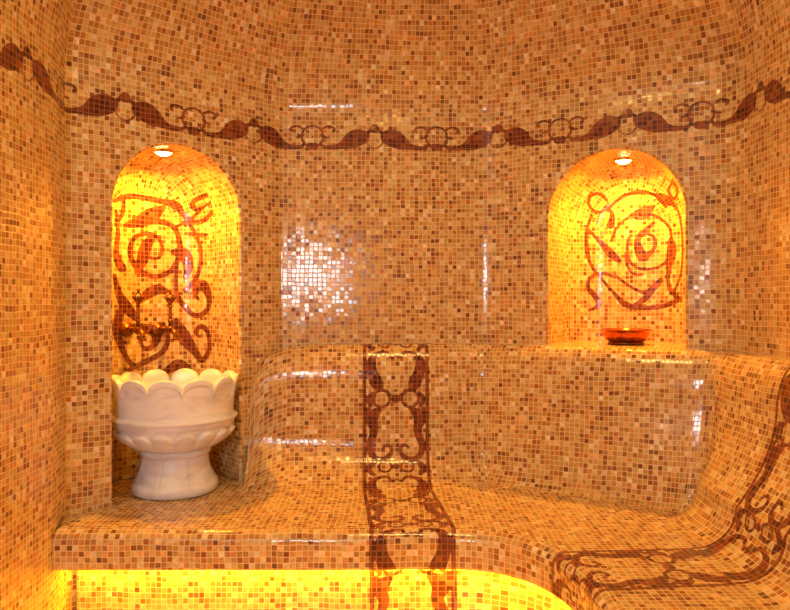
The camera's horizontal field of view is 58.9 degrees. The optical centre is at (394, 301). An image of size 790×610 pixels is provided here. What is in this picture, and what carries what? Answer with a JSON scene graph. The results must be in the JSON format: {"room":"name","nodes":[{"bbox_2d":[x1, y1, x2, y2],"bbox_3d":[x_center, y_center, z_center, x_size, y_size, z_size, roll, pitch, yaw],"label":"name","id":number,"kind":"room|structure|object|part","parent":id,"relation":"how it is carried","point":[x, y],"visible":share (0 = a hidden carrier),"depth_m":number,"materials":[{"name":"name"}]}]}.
{"room":"spa","nodes":[
{"label":"spa","id":0,"kind":"room"},
{"bbox_2d":[0,13,64,609],"bbox_3d":[-0.954,0.210,0.550,0.033,1.820,3.100,0,0,-1],"label":"wall","id":1,"kind":"structure","parent":0,"point":[32,77],"depth_m":1.84,"materials":[{"name":"tile"}]},
{"bbox_2d":[65,69,280,609],"bbox_3d":[-0.814,0.210,2.474,0.762,1.820,0.320,0,0,-42],"label":"wall","id":2,"kind":"structure","parent":0,"point":[201,222],"depth_m":2.51,"materials":[{"name":"tile"}]},
{"bbox_2d":[120,288,146,340],"bbox_3d":[-0.920,0.044,2.482,0.054,0.186,0.162,0,0,-42],"label":"tap","id":3,"kind":"object","parent":2,"relation":"attached to","point":[127,329],"visible":1,"depth_m":2.46,"materials":[{"name":"brown metal"}]},
{"bbox_3d":[-0.916,0.110,2.478,0.031,0.054,0.150,0,0,-42],"label":"spout","id":4,"kind":"part","parent":3,"relation":"part of","materials":[{"name":"brown metal"}]},
{"bbox_3d":[-0.904,0.048,2.465,0.019,0.085,0.019,0,0,-42],"label":"valve stem","id":5,"kind":"part","parent":3,"relation":"part of","materials":[{"name":"brown metal"}]},
{"bbox_3d":[-0.904,-0.021,2.465,0.041,0.056,0.041,0,0,-20],"label":"handle","id":6,"kind":"part","parent":3,"relation":"part of","materials":[{"name":"brown metal"}]},
{"bbox_2d":[152,149,174,155],"bbox_3d":[-0.809,-0.518,2.445,0.076,0.015,0.076,0,0,0],"label":"recessed light","id":7,"kind":"object","parent":2,"relation":"in","point":[162,152],"visible":1,"depth_m":2.43,"materials":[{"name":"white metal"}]},
{"bbox_2d":[151,289,178,340],"bbox_3d":[-0.833,0.046,2.562,0.054,0.186,0.162,0,0,-42],"label":"tap","id":8,"kind":"object","parent":2,"relation":"attached to","point":[158,328],"visible":1,"depth_m":2.54,"materials":[{"name":"brown metal"}]},
{"bbox_3d":[-0.829,0.112,2.557,0.031,0.054,0.150,0,0,-42],"label":"spout","id":9,"kind":"part","parent":8,"relation":"part of","materials":[{"name":"brown metal"}]},
{"bbox_3d":[-0.817,-0.019,2.544,0.041,0.056,0.041,0,0,-20],"label":"handle","id":10,"kind":"part","parent":8,"relation":"part of","materials":[{"name":"brown metal"}]},
{"bbox_3d":[-0.817,0.050,2.544,0.019,0.085,0.019,0,0,-42],"label":"valve stem","id":11,"kind":"part","parent":8,"relation":"part of","materials":[{"name":"brown metal"}]},
{"bbox_2d":[281,114,497,346],"bbox_3d":[-0.020,0.210,2.625,0.809,1.820,0.019,0,0,-1],"label":"wall","id":12,"kind":"structure","parent":0,"point":[389,223],"depth_m":2.62,"materials":[{"name":"tile"}]},
{"bbox_2d":[0,0,789,115],"bbox_3d":[0.055,-0.980,0.819,2.090,0.560,3.638,0,0,0],"label":"ceiling","id":13,"kind":"structure","parent":0,"point":[306,57],"depth_m":2.36,"materials":[{"name":"tile"}]},
{"bbox_2d":[498,88,709,349],"bbox_3d":[0.795,0.210,2.622,0.727,1.820,0.380,0,0,27],"label":"wall","id":14,"kind":"structure","parent":0,"point":[588,242],"depth_m":2.60,"materials":[{"name":"tile"}]},
{"bbox_2d":[613,158,633,163],"bbox_3d":[0.850,-0.522,2.605,0.076,0.015,0.076,0,0,0],"label":"recessed light","id":15,"kind":"object","parent":14,"relation":"in","point":[618,160],"visible":1,"depth_m":2.59,"materials":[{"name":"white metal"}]},
{"bbox_2d":[710,51,789,357],"bbox_3d":[1.065,0.210,0.643,0.070,1.820,3.286,0,0,0],"label":"wall","id":16,"kind":"structure","parent":0,"point":[750,116],"depth_m":2.15,"materials":[{"name":"tile"}]},
{"label":"floor","id":17,"kind":"structure","parent":0,"visible":0},
{"bbox_2d":[52,343,789,609],"bbox_3d":[0.050,0.638,0.822,2.100,0.964,3.633,0,0,0],"label":"bench","id":18,"kind":"object","parent":17,"relation":"on","point":[430,476],"visible":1,"depth_m":2.11,"materials":[{"name":"tile"}]},
{"bbox_2d":[112,368,238,499],"bbox_3d":[-0.749,0.443,2.391,0.419,0.396,0.419,0,0,37],"label":"basin","id":19,"kind":"object","parent":18,"relation":"on","point":[174,423],"visible":1,"depth_m":2.26,"materials":[{"name":"stone"}]},
{"bbox_3d":[-0.749,0.371,2.391,0.419,0.251,0.419,0,0,7],"label":"bowl","id":20,"kind":"part","parent":19,"relation":"part of","materials":[{"name":"stone"}]},
{"bbox_3d":[-0.061,0.697,0.785,1.877,0.109,3.560,0,0,0],"label":"seat","id":21,"kind":"part","parent":18,"relation":"part of","materials":[{"name":"tile"}]},
{"bbox_2d":[600,328,651,344],"bbox_3d":[0.856,0.129,2.596,0.184,0.057,0.184,0,0,0],"label":"metal bowl","id":22,"kind":"object","parent":18,"relation":"on","point":[615,336],"visible":1,"depth_m":2.54,"materials":[{"name":"brown metal"}]}
]}

